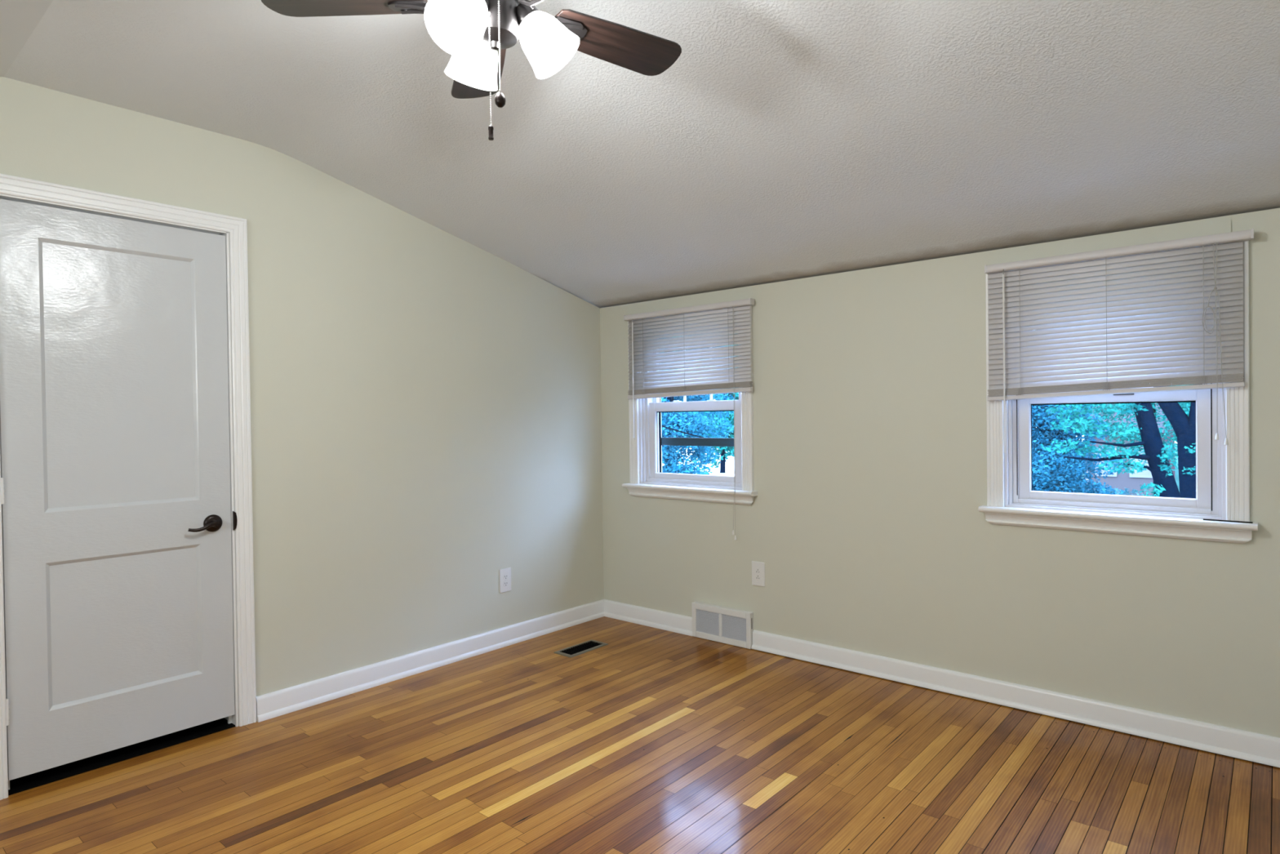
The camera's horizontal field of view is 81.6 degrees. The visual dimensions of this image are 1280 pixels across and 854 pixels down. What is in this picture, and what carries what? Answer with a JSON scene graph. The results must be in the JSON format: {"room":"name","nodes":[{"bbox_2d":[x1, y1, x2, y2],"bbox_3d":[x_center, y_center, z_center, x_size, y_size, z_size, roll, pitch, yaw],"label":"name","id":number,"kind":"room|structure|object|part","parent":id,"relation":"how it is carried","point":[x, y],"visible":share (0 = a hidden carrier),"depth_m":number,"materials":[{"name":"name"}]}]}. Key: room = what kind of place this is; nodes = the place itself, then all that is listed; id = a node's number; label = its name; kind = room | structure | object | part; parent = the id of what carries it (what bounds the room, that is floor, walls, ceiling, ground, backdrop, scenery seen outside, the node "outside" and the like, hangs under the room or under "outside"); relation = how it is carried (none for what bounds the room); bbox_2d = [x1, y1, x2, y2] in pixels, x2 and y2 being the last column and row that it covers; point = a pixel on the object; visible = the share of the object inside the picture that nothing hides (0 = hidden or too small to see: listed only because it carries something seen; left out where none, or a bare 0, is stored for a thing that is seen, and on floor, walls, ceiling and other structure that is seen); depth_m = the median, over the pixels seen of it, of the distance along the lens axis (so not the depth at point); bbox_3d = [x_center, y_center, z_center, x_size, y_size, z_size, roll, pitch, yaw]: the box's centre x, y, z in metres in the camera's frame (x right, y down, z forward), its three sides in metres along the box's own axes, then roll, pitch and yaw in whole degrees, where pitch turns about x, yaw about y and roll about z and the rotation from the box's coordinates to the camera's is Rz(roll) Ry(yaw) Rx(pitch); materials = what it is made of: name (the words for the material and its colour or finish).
{"room":"empty bedroom","nodes":[
{"label":"empty bedroom","id":0,"kind":"room"},
{"bbox_2d":[0,76,604,706],"bbox_3d":[-1.918,0.015,2.943,0.120,2.490,4.980,0,1,41],"label":"wall","id":1,"kind":"structure","parent":0,"point":[426,411],"depth_m":3.59,"materials":[{"name":"paint"}]},
{"bbox_2d":[0,173,256,799],"bbox_3d":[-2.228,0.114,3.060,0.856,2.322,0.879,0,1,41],"label":"door","id":2,"kind":"structure","parent":1,"relation":"in","point":[122,639],"depth_m":2.80,"materials":[{"name":"wood"}]},
{"bbox_3d":[-1.753,0.402,2.976,0.026,0.033,0.113,0,1,41],"label":"lever","id":3,"kind":"part","parent":2,"relation":"part of","materials":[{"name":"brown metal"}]},
{"bbox_3d":[-1.738,0.395,3.029,0.047,0.071,0.071,0,1,41],"label":"handle","id":4,"kind":"part","parent":2,"relation":"part of","materials":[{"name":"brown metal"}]},
{"bbox_3d":[-1.695,0.391,3.098,0.020,0.079,0.013,0,1,41],"label":"strike plate","id":5,"kind":"part","parent":2,"relation":"part of","materials":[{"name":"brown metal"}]},
{"bbox_2d":[256,599,604,722],"bbox_3d":[-0.927,1.185,3.976,0.030,0.102,2.163,0,1,41],"label":"baseboard","id":6,"kind":"structure","parent":1,"relation":"attached to","point":[291,699],"depth_m":3.72,"materials":[{"name":"white wood"}]},
{"bbox_2d":[499,567,511,592],"bbox_3d":[-0.760,0.866,4.189,0.008,0.132,0.082,0,1,41],"label":"electrical outlet","id":7,"kind":"object","parent":1,"relation":"attached to","point":[504,574],"visible":1,"depth_m":4.18,"materials":[{"name":"white plastic"}]},
{"bbox_2d":[503,580,508,586],"bbox_3d":[-0.759,0.885,4.188,0.003,0.034,0.034,0,1,41],"label":"receptacle","id":8,"kind":"object","parent":7,"relation":"attached to","point":[505,582],"depth_m":4.19,"materials":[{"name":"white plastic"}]},
{"bbox_2d":[503,573,508,579],"bbox_3d":[-0.759,0.846,4.187,0.003,0.034,0.034,0,1,41],"label":"receptacle","id":9,"kind":"object","parent":7,"relation":"attached to","point":[505,575],"depth_m":4.19,"materials":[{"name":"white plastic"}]},
{"bbox_2d":[0,0,1279,307],"bbox_3d":[-0.415,-0.991,1.642,4.100,0.566,5.240,0,1,41],"label":"ceiling","id":10,"kind":"structure","parent":0,"point":[784,140],"depth_m":2.54,"materials":[{"name":"white paint"}]},
{"bbox_2d":[261,0,681,140],"bbox_3d":[-0.299,-0.919,1.648,0.958,0.592,0.978,0,1,41],"label":"ceiling fan","id":11,"kind":"object","parent":10,"relation":"hanging from","point":[494,27],"visible":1,"depth_m":1.72,"materials":[{"name":"metal"}]},
{"bbox_3d":[-0.654,-0.946,1.662,0.364,0.006,0.136,-1,13,0],"label":"blade","id":12,"kind":"part","parent":11,"relation":"part of","materials":[{"name":"brown wood"}]},
{"bbox_3d":[-0.371,-0.882,1.569,0.049,0.065,0.052,-1,1,-15],"label":"bulb","id":13,"kind":"part","parent":11,"relation":"part of","materials":[{"name":"white glass"}]},
{"bbox_3d":[-0.355,-0.919,1.595,0.069,0.061,0.066,0,1,41],"label":"lamp arm","id":14,"kind":"part","parent":11,"relation":"part of","materials":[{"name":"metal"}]},
{"bbox_3d":[-0.384,-0.884,1.745,0.049,0.065,0.052,-1,1,6],"label":"bulb","id":15,"kind":"part","parent":11,"relation":"part of","materials":[{"name":"white glass"}]},
{"bbox_3d":[-0.426,-0.953,1.971,0.136,0.006,0.364,-13,4,-17],"label":"blade","id":16,"kind":"part","parent":11,"relation":"part of","materials":[{"name":"brown wood"}]},
{"bbox_3d":[-0.325,-0.775,1.615,0.006,0.253,0.025,-1,1,0],"label":"pull chain","id":17,"kind":"part","parent":11,"relation":"part of","materials":[{"name":"metal"}]},
{"bbox_3d":[-0.308,-0.832,1.614,0.006,0.220,0.027,-1,1,-20],"label":"pull chain","id":18,"kind":"part","parent":11,"relation":"part of","materials":[{"name":"metal"}]},
{"bbox_3d":[-0.253,-0.921,1.666,0.068,0.061,0.068,0,1,41],"label":"lamp arm","id":19,"kind":"part","parent":11,"relation":"part of","materials":[{"name":"metal"}]},
{"bbox_3d":[-0.224,-0.885,1.668,0.050,0.065,0.050,0,1,41],"label":"bulb","id":20,"kind":"part","parent":11,"relation":"part of","materials":[{"name":"white glass"}]},
{"bbox_3d":[-0.061,-0.956,1.850,0.364,0.006,0.136,-1,-11,-36],"label":"blade","id":21,"kind":"part","parent":11,"relation":"part of","materials":[{"name":"brown wood"}]},
{"bbox_2d":[0,616,1279,853],"bbox_3d":[-0.385,1.315,1.669,4.120,0.120,5.260,0,1,41],"label":"floor","id":22,"kind":"structure","parent":0,"point":[649,740],"depth_m":2.62,"materials":[{"name":"brown wood"}]},
{"bbox_2d":[553,639,608,657],"bbox_3d":[-0.324,1.223,4.099,0.134,0.006,0.296,0,1,41],"label":"floor vent","id":23,"kind":"object","parent":22,"relation":"in","point":[585,646],"visible":1,"depth_m":4.09,"materials":[{"name":"brown metal"}]},
{"bbox_2d":[560,640,599,654],"bbox_3d":[-0.324,1.223,4.099,0.094,0.003,0.250,0,1,41],"label":"grille","id":24,"kind":"object","parent":23,"relation":"attached to","point":[585,646],"depth_m":4.09,"materials":[{"name":"black metal"}]},
{"bbox_2d":[600,208,1279,737],"bbox_3d":[1.263,0.220,3.591,4.100,1.984,0.140,0,1,41],"label":"wall","id":25,"kind":"structure","parent":0,"point":[867,526],"depth_m":3.44,"materials":[{"name":"paint"}]},
{"bbox_2d":[622,305,757,505],"bbox_3d":[0.324,-0.133,4.386,0.936,1.124,0.266,0,1,41],"label":"window","id":26,"kind":"structure","parent":25,"relation":"in","point":[647,479],"depth_m":4.39,"materials":[{"name":"white plastic"}]},
{"bbox_3d":[0.378,-0.140,4.449,0.720,0.974,0.018,0,1,41],"label":"storm frame","id":27,"kind":"part","parent":26,"relation":"part of","materials":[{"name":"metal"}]},
{"bbox_2d":[623,297,754,540],"bbox_3d":[0.263,-0.036,4.284,0.912,1.307,0.058,0,1,41],"label":"window blind","id":28,"kind":"object","parent":26,"relation":"attached to","point":[738,377],"visible":1,"depth_m":4.25,"materials":[{"name":"white plastic"}]},
{"bbox_3d":[0.026,-0.426,4.491,0.023,0.462,0.035,0,1,41],"label":"ladder cord","id":29,"kind":"part","parent":28,"relation":"part of","materials":[{"name":"white fabric"}]},
{"bbox_3d":[0.263,-0.430,4.288,0.023,0.455,0.035,0,1,41],"label":"ladder cord","id":30,"kind":"part","parent":28,"relation":"part of","materials":[{"name":"white fabric"}]},
{"bbox_3d":[0.265,-0.441,4.288,0.880,0.431,0.014,0,1,41],"label":"slat panel","id":31,"kind":"part","parent":28,"relation":"part of","materials":[{"name":"white plastic"}]},
{"bbox_3d":[0.268,-0.193,4.291,0.886,0.044,0.026,0,1,41],"label":"rail","id":32,"kind":"part","parent":28,"relation":"part of","materials":[{"name":"white plastic"}]},
{"bbox_3d":[0.494,-0.432,4.089,0.023,0.453,0.035,0,1,41],"label":"ladder cord","id":33,"kind":"part","parent":28,"relation":"part of","materials":[{"name":"white fabric"}]},
{"bbox_3d":[0.511,-0.031,4.046,0.018,1.254,0.010,0,1,41],"label":"lift cord","id":34,"kind":"part","parent":28,"relation":"part of","materials":[{"name":"white fabric"}]},
{"bbox_3d":[0.323,0.082,4.384,0.668,0.468,0.033,0,1,41],"label":"sash","id":35,"kind":"part","parent":26,"relation":"part of","materials":[{"name":"white plastic"}]},
{"bbox_3d":[0.342,-0.348,4.408,0.668,0.500,0.032,0,1,41],"label":"sash","id":36,"kind":"part","parent":26,"relation":"part of","materials":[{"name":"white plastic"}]},
{"bbox_3d":[0.381,0.090,4.452,0.660,0.050,0.015,0,1,41],"label":"storm rail","id":37,"kind":"part","parent":26,"relation":"part of","materials":[{"name":"metal"}]},
{"bbox_2d":[691,601,753,648],"bbox_3d":[0.463,1.115,4.183,0.397,0.197,0.036,0,1,41],"label":"air vent","id":38,"kind":"object","parent":25,"relation":"in","point":[731,626],"visible":1,"depth_m":4.16,"materials":[{"name":"white plastic"}]},
{"bbox_3d":[0.388,1.114,4.235,0.160,0.128,0.011,0,1,41],"label":"louvre panel","id":39,"kind":"part","parent":38,"relation":"part of","materials":[{"name":"white plastic"}]},
{"bbox_3d":[0.526,1.113,4.117,0.162,0.128,0.011,0,1,41],"label":"louvre panel","id":40,"kind":"part","parent":38,"relation":"part of","materials":[{"name":"white plastic"}]},
{"bbox_2d":[751,560,764,586],"bbox_3d":[0.644,0.800,4.038,0.082,0.132,0.008,0,1,41],"label":"electrical outlet","id":41,"kind":"object","parent":25,"relation":"attached to","point":[757,567],"visible":1,"depth_m":4.03,"materials":[{"name":"white plastic"}]},
{"bbox_2d":[755,567,760,580],"bbox_3d":[0.643,0.800,4.037,0.034,0.067,0.003,0,1,41],"label":"receptacle","id":42,"kind":"object","parent":41,"relation":"attached to","point":[757,570],"depth_m":4.03,"materials":[{"name":"white plastic"}]},
{"bbox_2d":[604,599,1279,767],"bbox_3d":[1.220,1.162,3.537,3.860,0.102,0.030,0,1,41],"label":"baseboard","id":43,"kind":"structure","parent":25,"relation":"attached to","point":[1259,748],"depth_m":3.20,"materials":[{"name":"white wood"}]},
{"bbox_2d":[977,220,1257,543],"bbox_3d":[1.911,-0.165,3.021,0.936,1.179,0.266,0,1,41],"label":"window","id":44,"kind":"structure","parent":25,"relation":"in","point":[1222,471],"depth_m":2.90,"materials":[{"name":"white plastic"}]},
{"bbox_3d":[1.910,0.078,3.020,0.668,0.468,0.033,0,1,41],"label":"sash","id":45,"kind":"part","parent":44,"relation":"part of","materials":[{"name":"white plastic"}]},
{"bbox_2d":[984,228,1253,453],"bbox_3d":[1.841,-0.295,2.923,0.896,0.808,0.057,0,1,41],"label":"window blind","id":46,"kind":"object","parent":44,"relation":"attached to","point":[1153,315],"visible":1,"depth_m":2.90,"materials":[{"name":"white plastic"}]},
{"bbox_3d":[1.608,-0.400,3.132,0.023,0.534,0.035,0,1,41],"label":"ladder cord","id":47,"kind":"part","parent":46,"relation":"part of","materials":[{"name":"white fabric"}]},
{"bbox_3d":[1.845,-0.406,2.929,0.023,0.523,0.035,0,1,41],"label":"ladder cord","id":48,"kind":"part","parent":46,"relation":"part of","materials":[{"name":"white fabric"}]},
{"bbox_3d":[1.837,-0.413,2.937,0.858,0.506,0.013,0,1,41],"label":"slat panel","id":49,"kind":"part","parent":46,"relation":"part of","materials":[{"name":"white plastic"}]},
{"bbox_3d":[1.841,-0.137,2.941,0.864,0.047,0.026,0,1,41],"label":"rail","id":50,"kind":"part","parent":46,"relation":"part of","materials":[{"name":"white plastic"}]},
{"bbox_3d":[2.076,-0.407,2.730,0.023,0.521,0.035,0,1,41],"label":"ladder cord","id":51,"kind":"part","parent":46,"relation":"part of","materials":[{"name":"white fabric"}]},
{"bbox_3d":[2.083,-0.313,2.688,0.069,0.709,0.012,0,1,41],"label":"lift cord","id":52,"kind":"part","parent":46,"relation":"part of","materials":[{"name":"white fabric"}]},
{"bbox_2d":[1203,518,1253,523],"bbox_3d":[2.143,0.343,2.702,0.142,0.005,0.006,0,1,42],"label":"strip","id":53,"kind":"object","parent":44,"relation":"on","point":[1203,518],"visible":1,"depth_m":2.70,"materials":[{"name":"black metal"}]},
{"label":"outside","id":54,"kind":"structure","parent":0,"visible":0},
{"bbox_2d":[710,444,1179,491],"bbox_3d":[24.462,3.240,56.555,150.000,0.500,109.400,0,1,41],"label":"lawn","id":55,"kind":"structure","parent":54,"point":[1176,473],"depth_m":47.01,"materials":[{"name":"teal plant"}]},
{"bbox_2d":[660,333,735,474],"bbox_3d":[0.512,-1.234,16.448,3.173,10.020,3.114,-1,1,13],"label":"leafy tree","id":56,"kind":"object","parent":55,"relation":"on","point":[681,421],"visible":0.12,"depth_m":15.75,"materials":[{"name":"green plant"}]},
{"bbox_2d":[1030,384,1125,494],"bbox_3d":[8.976,0.614,16.692,3.118,6.099,3.027,-1,1,-20],"label":"leafy tree","id":57,"kind":"object","parent":55,"relation":"on","point":[1052,467],"visible":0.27,"depth_m":15.83,"materials":[{"name":"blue plant"}]},
{"bbox_2d":[1040,384,1181,497],"bbox_3d":[6.394,-0.295,10.359,5.208,8.194,2.464,0,1,41],"label":"leaning tree","id":58,"kind":"object","parent":55,"relation":"on","point":[1164,481],"visible":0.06,"depth_m":10.26,"materials":[{"name":"green plant"}]},
{"bbox_2d":[1102,487,1143,495],"bbox_3d":[11.721,2.461,18.530,2.417,1.937,2.822,-1,1,-11],"label":"shrub","id":59,"kind":"object","parent":55,"relation":"on","point":[1126,491],"visible":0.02,"depth_m":18.24,"materials":[{"name":"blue plant"}]},
{"bbox_2d":[1084,402,1174,496],"bbox_3d":[25.107,0.902,37.750,3.300,4.600,7.800,0,1,41],"label":"brick house","id":60,"kind":"structure","parent":55,"relation":"on","point":[1127,480],"depth_m":35.16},
{"bbox_3d":[22.336,1.664,35.520,0.700,1.200,0.040,0,1,41],"label":"pane","id":61,"kind":"part","parent":60,"relation":"part of","materials":[{"name":"glass"}]},
{"bbox_3d":[23.398,1.661,34.608,0.700,1.200,0.040,0,1,41],"label":"pane","id":62,"kind":"part","parent":60,"relation":"part of","materials":[{"name":"white glass"}]},
{"bbox_2d":[1086,378,1191,496],"bbox_3d":[15.605,0.299,22.873,4.347,6.404,3.101,0,1,41],"label":"leafy tree","id":63,"kind":"object","parent":55,"relation":"on","point":[1131,437],"visible":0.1,"depth_m":22.69,"materials":[{"name":"green plant"}]},
{"bbox_2d":[1157,383,1201,497],"bbox_3d":[9.742,-0.618,12.988,3.093,8.734,4.625,-1,1,-19],"label":"forked tree","id":64,"kind":"object","parent":55,"relation":"on","point":[1183,425],"visible":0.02,"depth_m":12.08,"materials":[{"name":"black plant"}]},
{"bbox_2d":[1173,384,1190,442],"bbox_3d":[33.527,-1.018,42.564,7.509,8.108,7.017,0,1,41],"label":"leafy tree","id":65,"kind":"object","parent":55,"relation":"on","point":[1186,412],"visible":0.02,"depth_m":42.50,"materials":[{"name":"green plant"}]},
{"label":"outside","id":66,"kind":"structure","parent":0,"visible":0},
{"bbox_2d":[662,448,733,475],"bbox_3d":[3.395,3.159,65.028,47.000,0.050,52.000,0,1,41],"label":"paved lot","id":67,"kind":"structure","parent":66,"point":[730,464],"depth_m":57.33,"materials":[{"name":"white concrete"}]},
{"bbox_2d":[661,333,737,457],"bbox_3d":[6.280,-3.518,73.207,16.434,13.096,11.718,0,1,41],"label":"leafy tree","id":68,"kind":"object","parent":67,"relation":"on","point":[737,333],"visible":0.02,"depth_m":71.38,"materials":[{"name":"green plant"}]},
{"bbox_2d":[679,345,738,473],"bbox_3d":[5.533,-1.312,52.755,9.052,9.199,8.148,0,1,41],"label":"leafy tree","id":69,"kind":"object","parent":67,"relation":"on","point":[723,451],"visible":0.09,"depth_m":51.63,"materials":[{"name":"green plant"}]},
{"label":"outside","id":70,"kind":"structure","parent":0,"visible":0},
{"bbox_2d":[661,425,703,437],"bbox_3d":[0.341,-0.142,14.119,0.023,1.011,7.910,-1,1,-22],"label":"utility wire","id":71,"kind":"object","parent":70,"point":[661,425],"visible":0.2,"depth_m":13.07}
]}

